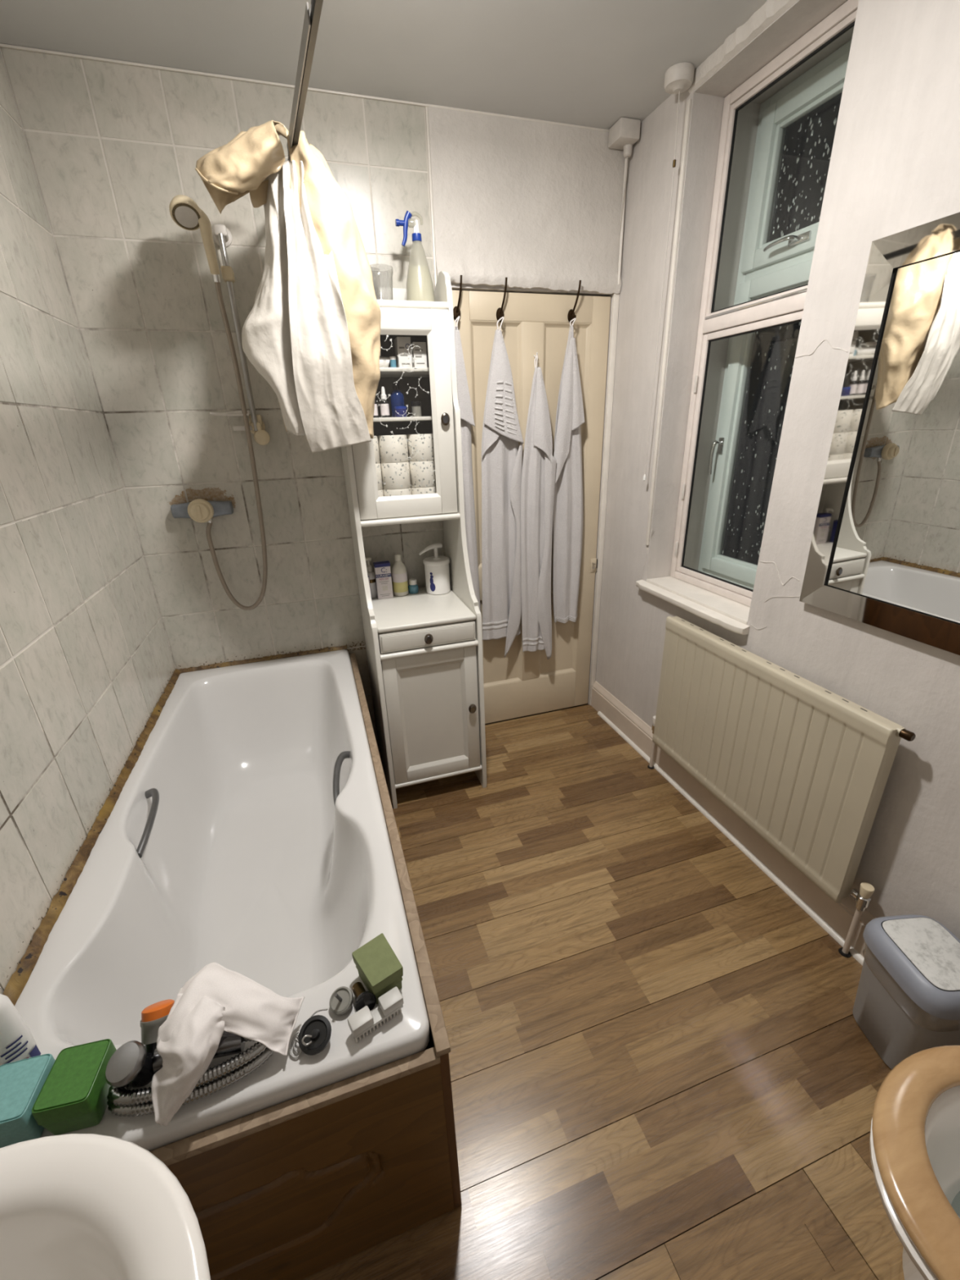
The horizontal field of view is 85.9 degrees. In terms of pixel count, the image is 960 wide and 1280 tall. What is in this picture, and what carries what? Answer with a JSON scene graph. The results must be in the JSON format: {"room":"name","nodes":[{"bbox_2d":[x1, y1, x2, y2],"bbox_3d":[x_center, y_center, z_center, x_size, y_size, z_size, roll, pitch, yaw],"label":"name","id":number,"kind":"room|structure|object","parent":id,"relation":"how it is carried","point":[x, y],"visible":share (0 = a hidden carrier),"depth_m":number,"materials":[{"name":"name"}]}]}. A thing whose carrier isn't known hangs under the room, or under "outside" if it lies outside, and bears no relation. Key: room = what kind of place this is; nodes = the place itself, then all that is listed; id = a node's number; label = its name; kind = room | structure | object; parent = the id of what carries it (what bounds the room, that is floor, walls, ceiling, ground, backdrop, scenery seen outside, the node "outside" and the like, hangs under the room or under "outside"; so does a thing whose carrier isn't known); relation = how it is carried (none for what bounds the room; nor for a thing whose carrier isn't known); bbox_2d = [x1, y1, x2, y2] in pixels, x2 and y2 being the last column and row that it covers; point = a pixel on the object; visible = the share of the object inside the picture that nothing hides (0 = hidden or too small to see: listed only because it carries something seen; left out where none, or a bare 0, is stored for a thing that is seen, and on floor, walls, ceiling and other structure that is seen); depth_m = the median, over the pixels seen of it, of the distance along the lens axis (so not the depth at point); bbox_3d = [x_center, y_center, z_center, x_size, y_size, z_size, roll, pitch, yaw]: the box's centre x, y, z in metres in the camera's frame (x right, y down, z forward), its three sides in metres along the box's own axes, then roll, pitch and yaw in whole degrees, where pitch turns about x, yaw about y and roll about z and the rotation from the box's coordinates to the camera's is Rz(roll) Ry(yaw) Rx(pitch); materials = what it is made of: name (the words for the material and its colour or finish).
{"room":"bathroom","nodes":[
{"label":"bathroom","id":0,"kind":"room"},
{"bbox_2d":[0,52,175,994],"bbox_3d":[-0.909,0.000,0.682,0.086,2.503,2.850,-9,23,-16],"label":"wall","id":1,"kind":"structure","parent":0,"point":[86,660],"depth_m":1.34,"materials":[{"name":"tile"}]},
{"bbox_2d":[0,43,625,746],"bbox_3d":[-0.371,-0.651,2.212,2.070,2.503,0.134,-9,23,-16],"label":"wall","id":2,"kind":"structure","parent":0,"point":[535,204],"depth_m":1.85,"materials":[{"name":"tile"}]},
{"bbox_2d":[170,498,233,523],"bbox_3d":[-1.045,-0.483,1.937,0.206,0.093,0.106,-9,23,-16],"label":"shower mixer","id":3,"kind":"object","parent":2,"relation":"attached to","point":[200,510],"visible":1,"depth_m":1.92,"materials":[{"name":"silver metal"}]},
{"bbox_2d":[209,223,270,445],"bbox_3d":[-0.880,-1.032,1.780,0.183,0.681,0.094,-9,23,-16],"label":"riser rail","id":4,"kind":"object","parent":2,"relation":"attached to","point":[222,236],"visible":0.99,"depth_m":1.78,"materials":[{"name":"metal"}]},
{"bbox_2d":[168,195,267,610],"bbox_3d":[-0.923,-0.729,1.847,0.253,1.322,0.143,10,25,27],"label":"shower","id":5,"kind":"object","parent":4,"relation":"hanging from","point":[184,211],"visible":1,"depth_m":1.72,"materials":[{"name":"plastic"}]},
{"bbox_2d":[209,409,249,417],"bbox_3d":[-0.894,-0.811,1.847,0.130,0.020,0.065,-9,23,-16],"label":"soap tray","id":6,"kind":"object","parent":4,"relation":"on","point":[235,413],"depth_m":1.82,"materials":[{"name":"paint"}]},
{"bbox_2d":[232,425,252,431],"bbox_3d":[-0.864,-0.772,1.882,0.063,0.016,0.040,-9,23,-16],"label":"shower rail bracket","id":7,"kind":"object","parent":4,"relation":"on","point":[235,428],"depth_m":1.86,"materials":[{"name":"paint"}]},
{"bbox_2d":[451,275,610,724],"bbox_3d":[0.252,-0.506,2.431,0.708,1.995,0.094,-9,23,-16],"label":"door","id":8,"kind":"structure","parent":2,"relation":"in","point":[518,684],"depth_m":2.28,"materials":[{"name":"beige paint"}]},
{"bbox_2d":[453,315,480,612],"bbox_3d":[-0.071,-0.579,2.245,0.136,1.434,0.054,-6,23,-9],"label":"towel","id":9,"kind":"object","parent":8,"relation":"hanging from","point":[467,420],"visible":0.44,"depth_m":2.18,"materials":[{"name":"white fabric"}]},
{"bbox_2d":[481,316,523,657],"bbox_3d":[0.094,-0.589,2.292,0.202,1.462,0.059,-9,23,-16],"label":"towel","id":10,"kind":"object","parent":8,"relation":"hanging from","point":[501,453],"visible":1,"depth_m":2.29,"materials":[{"name":"white fabric"}]},
{"bbox_2d":[520,355,556,658],"bbox_3d":[0.266,-0.532,2.364,0.159,1.372,0.072,0,23,4],"label":"towel","id":11,"kind":"object","parent":8,"relation":"hanging from","point":[539,464],"visible":1,"depth_m":2.35,"materials":[{"name":"white fabric"}]},
{"bbox_2d":[552,318,584,623],"bbox_3d":[0.402,-0.701,2.360,0.196,1.333,0.050,-9,23,-16],"label":"towel","id":12,"kind":"object","parent":8,"relation":"hanging from","point":[567,517],"visible":0.99,"depth_m":2.38,"materials":[{"name":"white fabric"}]},
{"bbox_2d":[588,293,619,705],"bbox_3d":[0.600,-0.552,2.548,0.026,1.985,0.026,-9,23,-16],"label":"trim","id":13,"kind":"structure","parent":2,"relation":"attached to","point":[615,307],"depth_m":2.45,"materials":[{"name":"paint"}]},
{"bbox_2d":[608,117,640,284],"bbox_3d":[0.544,-1.683,2.005,0.086,0.492,0.090,-9,23,-16],"label":"junction box","id":14,"kind":"object","parent":2,"relation":"attached to","point":[625,131],"visible":1,"depth_m":1.93,"materials":[{"name":"paint"}]},
{"bbox_2d":[0,0,766,129],"bbox_3d":[0.037,-1.343,0.475,2.040,0.080,2.860,-9,23,-16],"label":"ceiling","id":15,"kind":"structure","parent":0,"point":[597,64],"depth_m":1.47,"materials":[{"name":"paint"}]},
{"bbox_2d":[286,0,323,160],"bbox_3d":[-0.145,-1.145,0.560,0.052,0.338,2.635,-11,24,-21],"label":"rail","id":16,"kind":"object","parent":15,"relation":"attached to","point":[312,16],"visible":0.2,"depth_m":1.07,"materials":[{"name":"metal"}]},
{"bbox_2d":[195,120,381,453],"bbox_3d":[-0.522,-0.992,1.510,0.442,0.822,0.256,-9,23,-16],"label":"shower curtain","id":17,"kind":"object","parent":16,"relation":"hanging from","point":[311,330],"visible":0.99,"depth_m":1.43,"materials":[{"name":"white fabric"}]},
{"bbox_2d":[643,62,694,480],"bbox_3d":[0.649,-1.221,1.867,0.088,1.248,0.088,-9,23,-16],"label":"switch","id":18,"kind":"object","parent":15,"relation":"hanging from","point":[678,78],"visible":1,"depth_m":1.63,"materials":[{"name":"paint"}]},
{"bbox_2d":[663,62,694,93],"bbox_3d":[0.631,-1.774,1.638,0.088,0.048,0.088,-9,23,-16],"label":"switch","id":19,"kind":"object","parent":18,"relation":"attached to","point":[678,78],"depth_m":1.61,"materials":[{"name":"paint"}]},
{"bbox_2d":[374,334,435,492],"bbox_3d":[-0.278,-0.787,1.828,0.220,0.513,0.001,-9,23,-16],"label":"glass pane","id":20,"kind":"object","parent":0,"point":[387,335],"depth_m":1.83,"materials":[{"name":"clear glass"}]},
{"bbox_2d":[301,703,904,1279],"bbox_3d":[0.114,1.024,1.455,2.040,0.060,2.860,-9,23,-16],"label":"floor","id":21,"kind":"structure","parent":0,"point":[662,1066],"depth_m":1.32,"materials":[{"name":"laminate"}]},
{"bbox_2d":[0,1133,210,1279],"bbox_3d":[-0.388,0.921,0.445,0.442,0.930,0.446,-9,23,-16],"label":"basin","id":22,"kind":"object","parent":21,"relation":"on","point":[73,1206],"visible":1,"depth_m":0.46,"materials":[{"name":"white ceramic"}]},
{"bbox_2d":[149,653,462,1279],"bbox_3d":[-0.646,0.662,1.598,0.726,0.537,1.704,-9,23,-16],"label":"surround","id":23,"kind":"object","parent":21,"relation":"on","point":[295,1188],"visible":0.78,"depth_m":0.88,"materials":[{"name":"brown wood"}]},
{"bbox_2d":[2,644,430,1151],"bbox_3d":[-0.670,0.562,1.577,0.704,0.416,1.712,-9,23,-16],"label":"bathtub","id":24,"kind":"object","parent":23,"relation":"on","point":[243,830],"visible":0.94,"depth_m":1.40,"materials":[{"name":"white ceramic"}]},
{"bbox_2d":[0,993,40,1066],"bbox_3d":[-0.736,0.588,0.781,0.045,0.190,0.062,18,30,40],"label":"shampoo bottle","id":25,"kind":"object","parent":24,"relation":"on","point":[17,1042],"visible":0.77,"depth_m":0.79,"materials":[{"name":"white plastic"}]},
{"bbox_2d":[29,1044,40,1057],"bbox_3d":[-0.705,0.656,0.818,0.001,0.024,0.013,-2,22,-1],"label":"print","id":26,"kind":"object","parent":25,"relation":"attached to","point":[34,1051],"depth_m":0.82},
{"bbox_2d":[0,1053,55,1147],"bbox_3d":[-0.662,0.667,0.740,0.075,0.072,0.084,-7,23,-11],"label":"sponge","id":27,"kind":"object","parent":24,"relation":"on","point":[21,1082],"visible":0.8,"depth_m":0.72,"materials":[{"name":"teal plastic"}]},
{"bbox_2d":[31,1039,116,1135],"bbox_3d":[-0.585,0.658,0.757,0.072,0.072,0.084,-6,23,-10],"label":"sponge","id":28,"kind":"object","parent":24,"relation":"on","point":[73,1096],"visible":0.91,"depth_m":0.73,"materials":[{"name":"green plastic"}]},
{"bbox_2d":[140,999,174,1053],"bbox_3d":[-0.506,0.617,0.814,0.049,0.082,0.077,-9,23,-16],"label":"bottle","id":29,"kind":"object","parent":24,"relation":"on","point":[153,1016],"visible":0.63,"depth_m":0.80,"materials":[{"name":"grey plastic"}]},
{"bbox_2d":[140,1013,168,1053],"bbox_3d":[-0.505,0.622,0.813,0.049,0.074,0.071,-9,23,-16],"label":"canister","id":30,"kind":"object","parent":29,"relation":"on","point":[150,1024],"depth_m":0.79,"materials":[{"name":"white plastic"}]},
{"bbox_2d":[105,1030,245,1088],"bbox_3d":[-0.454,0.622,0.778,0.179,0.075,0.064,-9,23,-16],"label":"shower head","id":31,"kind":"object","parent":24,"relation":"on","point":[131,1064],"visible":0.62,"depth_m":0.75,"materials":[{"name":"silver metal"}]},
{"bbox_2d":[151,962,304,1125],"bbox_3d":[-0.390,0.601,0.812,0.212,0.099,0.176,-9,23,-16],"label":"cloth","id":32,"kind":"object","parent":31,"relation":"on","point":[217,998],"visible":1,"depth_m":0.79,"materials":[{"name":"fabric"}]},
{"bbox_2d":[106,1037,273,1116],"bbox_3d":[-0.435,0.650,0.786,0.239,0.052,0.082,-9,23,-16],"label":"shower hose","id":33,"kind":"object","parent":24,"relation":"on","point":[123,1101],"visible":0.43,"depth_m":0.76,"materials":[{"name":"silver metal"}]},
{"bbox_2d":[288,1008,331,1058],"bbox_3d":[-0.276,0.635,0.836,0.068,0.034,0.067,-9,23,-16],"label":"plug","id":34,"kind":"object","parent":24,"relation":"on","point":[314,1035],"visible":1,"depth_m":0.83,"materials":[{"name":"black rubber"}]},
{"bbox_2d":[328,986,353,1014],"bbox_3d":[-0.238,0.612,0.882,0.040,0.041,0.040,-9,23,-16],"label":"stopper","id":35,"kind":"object","parent":24,"relation":"on","point":[341,999],"visible":1,"depth_m":0.88,"materials":[{"name":"grey plastic"}]},
{"bbox_2d":[351,982,376,1012],"bbox_3d":[-0.203,0.609,0.883,0.036,0.043,0.053,-16,26,-30],"label":"brass fitting","id":36,"kind":"object","parent":24,"relation":"on","point":[363,997],"visible":0.89,"depth_m":0.87,"materials":[{"name":"black metal"}]},
{"bbox_2d":[347,986,403,1043],"bbox_3d":[-0.172,0.622,0.857,0.090,0.036,0.026,-16,27,-31],"label":"brush","id":37,"kind":"object","parent":24,"relation":"on","point":[363,1020],"visible":1,"depth_m":0.85,"materials":[{"name":"grey plastic"}]},
{"bbox_2d":[351,933,403,1004],"bbox_3d":[-0.178,0.587,0.917,0.063,0.056,0.082,-19,28,-35],"label":"foam block","id":38,"kind":"object","parent":24,"relation":"on","point":[380,969],"visible":0.97,"depth_m":0.90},
{"bbox_2d":[341,271,486,808],"bbox_3d":[-0.267,-0.312,2.048,0.414,1.976,0.495,-9,23,-16],"label":"tall cabinet","id":39,"kind":"object","parent":21,"relation":"on","point":[424,650],"visible":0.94,"depth_m":1.99,"materials":[{"name":"white paint"}]},
{"bbox_2d":[373,400,377,417],"bbox_3d":[-0.388,-0.857,1.860,0.032,0.103,0.031,-9,23,-16],"label":"dropper bottle","id":40,"kind":"object","parent":39,"relation":"on","point":[375,411],"visible":0.29,"depth_m":1.86,"materials":[{"name":"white plastic"}]},
{"bbox_2d":[377,488,383,497],"bbox_3d":[-0.427,-0.534,2.005,0.108,0.096,0.107,-9,23,-16],"label":"toilet roll","id":41,"kind":"object","parent":39,"relation":"on","point":[380,491],"visible":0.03,"depth_m":1.97,"materials":[{"name":"paper"}]},
{"bbox_2d":[372,462,382,490],"bbox_3d":[-0.430,-0.623,1.968,0.108,0.096,0.107,-9,23,-16],"label":"toilet roll","id":42,"kind":"object","parent":41,"relation":"on","point":[378,472],"visible":0.12,"depth_m":1.95,"materials":[{"name":"paper"}]},
{"bbox_2d":[370,435,380,463],"bbox_3d":[-0.433,-0.712,1.931,0.108,0.096,0.107,-9,23,-16],"label":"toilet roll","id":43,"kind":"object","parent":42,"relation":"on","point":[375,444],"visible":0.11,"depth_m":1.91,"materials":[{"name":"paper"}]},
{"bbox_2d":[379,386,389,417],"bbox_3d":[-0.348,-0.863,1.871,0.032,0.103,0.031,-9,23,-16],"label":"dropper bottle","id":44,"kind":"object","parent":39,"relation":"on","point":[384,410],"visible":0.92,"depth_m":1.86,"materials":[{"name":"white plastic"}]},
{"bbox_2d":[379,356,390,367],"bbox_3d":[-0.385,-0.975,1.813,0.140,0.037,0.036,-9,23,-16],"label":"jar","id":45,"kind":"object","parent":39,"relation":"on","point":[384,361],"visible":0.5,"depth_m":1.81,"materials":[{"name":"white plastic"}]},
{"bbox_2d":[389,356,396,367],"bbox_3d":[-0.308,-0.983,1.826,0.023,0.037,0.023,-9,23,-16],"label":"jar","id":46,"kind":"object","parent":39,"relation":"on","point":[393,359],"visible":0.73,"depth_m":1.82,"materials":[{"name":"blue plastic"}]},
{"bbox_2d":[382,487,411,496],"bbox_3d":[-0.323,-0.550,2.034,0.108,0.096,0.107,-9,23,-16],"label":"toilet roll","id":47,"kind":"object","parent":39,"relation":"on","point":[399,491],"visible":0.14,"depth_m":1.98,"materials":[{"name":"paper"}]},
{"bbox_2d":[380,462,410,489],"bbox_3d":[-0.326,-0.638,1.998,0.108,0.096,0.107,-9,23,-16],"label":"toilet roll","id":48,"kind":"object","parent":47,"relation":"on","point":[388,469],"visible":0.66,"depth_m":1.96,"materials":[{"name":"paper"}]},
{"bbox_2d":[377,434,408,462],"bbox_3d":[-0.329,-0.727,1.961,0.108,0.096,0.107,-9,23,-16],"label":"toilet roll","id":49,"kind":"object","parent":48,"relation":"on","point":[397,452],"visible":1,"depth_m":1.92,"materials":[{"name":"paper"}]},
{"bbox_2d":[390,382,404,417],"bbox_3d":[-0.308,-0.892,1.919,0.052,0.119,0.052,-9,23,-16],"label":"bottle","id":50,"kind":"object","parent":39,"relation":"on","point":[397,397],"visible":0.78,"depth_m":1.90,"materials":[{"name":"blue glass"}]},
{"bbox_2d":[394,406,407,417],"bbox_3d":[-0.290,-0.835,1.886,0.045,0.037,0.045,-9,23,-16],"label":"pot","id":51,"kind":"object","parent":39,"relation":"on","point":[399,410],"visible":0.92,"depth_m":1.87,"materials":[{"name":"plastic"}]},
{"bbox_2d":[373,416,431,422],"bbox_3d":[-0.323,-0.840,1.965,0.377,0.013,0.218,-9,23,-16],"label":"shelf","id":52,"kind":"object","parent":39,"relation":"attached to","point":[420,419],"depth_m":1.89,"materials":[{"name":"white paint"}]},
{"bbox_2d":[394,337,412,367],"bbox_3d":[-0.273,-1.018,1.833,0.047,0.095,0.063,-9,23,-16],"label":"box","id":53,"kind":"object","parent":39,"relation":"on","point":[402,344],"visible":0.86,"depth_m":1.81,"materials":[{"name":"white cardboard"}]},
{"bbox_2d":[379,367,429,377],"bbox_3d":[-0.328,-0.987,1.904,0.377,0.013,0.218,-9,23,-16],"label":"shelf","id":54,"kind":"object","parent":39,"relation":"attached to","point":[384,371],"depth_m":1.85,"materials":[{"name":"white paint"}]},
{"bbox_2d":[395,210,435,301],"bbox_3d":[-0.216,-1.307,1.781,0.102,0.280,0.110,12,26,31],"label":"spray bottle","id":55,"kind":"object","parent":39,"relation":"on","point":[420,285],"visible":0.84,"depth_m":1.77,"materials":[{"name":"plastic"}]},
{"bbox_2d":[411,401,421,417],"bbox_3d":[-0.236,-0.857,1.913,0.036,0.053,0.036,-9,23,-16],"label":"jar","id":56,"kind":"object","parent":39,"relation":"on","point":[415,406],"visible":0.84,"depth_m":1.90,"materials":[{"name":"plastic"}]},
{"bbox_2d":[410,342,427,367],"bbox_3d":[-0.221,-1.019,1.851,0.046,0.080,0.062,-9,23,-16],"label":"box","id":57,"kind":"object","parent":39,"relation":"on","point":[416,353],"visible":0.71,"depth_m":1.82,"materials":[{"name":"white cardboard"}]},
{"bbox_2d":[371,586,475,632],"bbox_3d":[-0.264,-0.141,2.128,0.377,0.018,0.464,-9,23,-16],"label":"countertop","id":58,"kind":"structure","parent":39,"relation":"on","point":[420,609],"depth_m":2.04,"materials":[{"name":"white paint"}]},
{"bbox_2d":[367,573,372,601],"bbox_3d":[-0.468,-0.215,2.150,0.019,0.115,0.045,-9,23,-16],"label":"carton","id":59,"kind":"object","parent":58,"relation":"on","point":[367,574],"visible":0.27,"depth_m":2.12,"materials":[{"name":"white cardboard"}]},
{"bbox_2d":[364,557,377,598],"bbox_3d":[-0.469,-0.267,2.200,0.051,0.173,0.051,-1,23,3],"label":"soap dispenser","id":60,"kind":"object","parent":58,"relation":"on","point":[371,575],"visible":0.58,"depth_m":2.19,"materials":[{"name":"white plastic"}]},
{"bbox_2d":[367,571,377,598],"bbox_3d":[-0.468,-0.239,2.211,0.050,0.113,0.050,-9,23,-16],"label":"bottle","id":61,"kind":"object","parent":60,"relation":"attached to","point":[371,575],"depth_m":2.19,"materials":[{"name":"white plastic"}]},
{"bbox_2d":[373,560,393,599],"bbox_3d":[-0.410,-0.254,2.192,0.065,0.152,0.041,-9,23,-16],"label":"box","id":62,"kind":"object","parent":58,"relation":"on","point":[382,570],"visible":1,"depth_m":2.17,"materials":[{"name":"white cardboard"}]},
{"bbox_2d":[381,581,391,595],"bbox_3d":[-0.403,-0.217,2.187,0.044,0.064,0.001,-9,23,-16],"label":"print","id":63,"kind":"object","parent":62,"relation":"attached to","point":[385,585],"depth_m":2.19,"materials":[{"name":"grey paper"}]},
{"bbox_2d":[391,553,408,595],"bbox_3d":[-0.347,-0.282,2.219,0.065,0.178,0.065,-9,23,-16],"label":"lotion bottle","id":64,"kind":"object","parent":58,"relation":"on","point":[399,575],"visible":1,"depth_m":2.20,"materials":[{"name":"plastic"}]},
{"bbox_2d":[408,578,418,593],"bbox_3d":[-0.293,-0.237,2.262,0.044,0.060,0.044,-9,23,-16],"label":"jar","id":65,"kind":"object","parent":58,"relation":"on","point":[412,587],"visible":1,"depth_m":2.25,"materials":[{"name":"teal plastic"}]},
{"bbox_2d":[418,542,450,595],"bbox_3d":[-0.192,-0.312,2.234,0.126,0.212,0.114,-2,22,-1],"label":"soap dispenser","id":66,"kind":"object","parent":58,"relation":"on","point":[436,566],"visible":1,"depth_m":2.20,"materials":[{"name":"white plastic"}]},
{"bbox_2d":[430,583,435,591],"bbox_3d":[-0.203,-0.227,2.216,0.025,0.040,0.002,7,24,20],"label":"print","id":67,"kind":"object","parent":66,"relation":"attached to","point":[432,585],"depth_m":2.22},
{"bbox_2d":[422,555,450,595],"bbox_3d":[-0.185,-0.284,2.245,0.114,0.153,0.114,-9,23,-16],"label":"tub","id":68,"kind":"object","parent":66,"relation":"attached to","point":[436,567],"depth_m":2.21,"materials":[{"name":"white plastic"}]},
{"bbox_2d":[411,486,436,494],"bbox_3d":[-0.218,-0.565,2.064,0.108,0.096,0.107,-9,23,-16],"label":"toilet roll","id":69,"kind":"object","parent":39,"relation":"on","point":[415,491],"visible":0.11,"depth_m":2.01,"materials":[{"name":"paper"}]},
{"bbox_2d":[408,460,435,487],"bbox_3d":[-0.221,-0.654,2.028,0.108,0.096,0.107,-9,23,-16],"label":"toilet roll","id":70,"kind":"object","parent":69,"relation":"on","point":[417,474],"visible":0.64,"depth_m":1.99,"materials":[{"name":"paper"}]},
{"bbox_2d":[406,433,434,461],"bbox_3d":[-0.224,-0.743,1.991,0.108,0.096,0.107,-9,23,-16],"label":"toilet roll","id":71,"kind":"object","parent":70,"relation":"on","point":[428,454],"visible":0.88,"depth_m":1.95,"materials":[{"name":"paper"}]},
{"bbox_2d":[852,914,959,1069],"bbox_3d":[1.057,0.868,1.252,0.200,0.324,0.226,-3,23,-3],"label":"pedal bin","id":72,"kind":"object","parent":21,"relation":"on","point":[907,1002],"visible":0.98,"depth_m":1.20,"materials":[{"name":"grey plastic"}]},
{"bbox_2d":[869,1044,959,1279],"bbox_3d":[0.935,0.805,0.778,0.695,0.809,0.430,-9,23,-16],"label":"toilet","id":73,"kind":"object","parent":21,"relation":"on","point":[914,1139],"visible":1,"depth_m":0.81,"materials":[{"name":"brown wood"}]},
{"bbox_2d":[595,0,959,939],"bbox_3d":[1.198,-0.320,1.289,0.362,2.503,2.860,-9,23,-16],"label":"wall","id":74,"kind":"structure","parent":0,"point":[894,168],"depth_m":1.48,"materials":[{"name":"paint"}]},
{"bbox_2d":[645,98,691,545],"bbox_3d":[0.701,-1.081,1.950,0.008,1.453,0.016,-9,23,-16],"label":"cable trunking","id":75,"kind":"object","parent":74,"relation":"attached to","point":[689,101],"visible":1,"depth_m":1.89,"materials":[{"name":"paint"}]},
{"bbox_2d":[597,711,864,965],"bbox_3d":[0.888,0.674,2.137,0.014,0.016,1.560,-9,23,-16],"label":"trim","id":76,"kind":"structure","parent":74,"relation":"attached to","point":[774,877],"depth_m":1.87,"materials":[{"name":"paint"}]},
{"bbox_2d":[591,680,876,956],"bbox_3d":[1.063,0.795,1.654,0.021,0.152,2.794,-9,23,-16],"label":"baseboard","id":77,"kind":"structure","parent":74,"relation":"attached to","point":[839,917],"depth_m":1.91,"materials":[{"name":"paint"}]},
{"bbox_2d":[688,0,797,93],"bbox_3d":[0.764,-1.677,1.385,0.023,0.044,0.620,-9,23,-16],"label":"trim","id":78,"kind":"structure","parent":74,"relation":"attached to","point":[771,10],"depth_m":1.46,"materials":[{"name":"paint"}]},
{"bbox_2d":[635,0,858,635],"bbox_3d":[0.903,-0.911,1.755,0.304,1.655,0.627,-9,23,-16],"label":"window","id":79,"kind":"structure","parent":74,"relation":"in","point":[724,603],"depth_m":1.82,"materials":[{"name":"white paint"}]},
{"bbox_2d":[697,39,852,589],"bbox_3d":[1.050,-0.949,1.781,0.125,1.613,0.579,-9,23,-16],"label":"window","id":80,"kind":"structure","parent":74,"relation":"in","point":[766,268],"depth_m":1.79,"materials":[{"name":"glass"}]},
{"bbox_2d":[647,616,915,957],"bbox_3d":[0.924,0.407,1.809,0.088,0.758,0.993,-9,23,-16],"label":"radiator","id":81,"kind":"object","parent":74,"relation":"attached to","point":[805,766],"visible":1,"depth_m":1.60,"materials":[{"name":"metal"}]},
{"bbox_2d":[799,212,959,655],"bbox_3d":[1.028,-0.411,1.094,0.033,0.876,0.613,-9,23,-16],"label":"wall mirror","id":82,"kind":"object","parent":74,"relation":"attached to","point":[884,553],"visible":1,"depth_m":1.20,"materials":[{"name":"silver glass"}]},
{"bbox_2d":[827,251,959,622],"bbox_3d":[1.027,-0.410,1.091,0.018,0.736,0.468,-9,23,-16],"label":"mirror glass","id":83,"kind":"object","parent":82,"relation":"on","point":[895,545],"depth_m":1.19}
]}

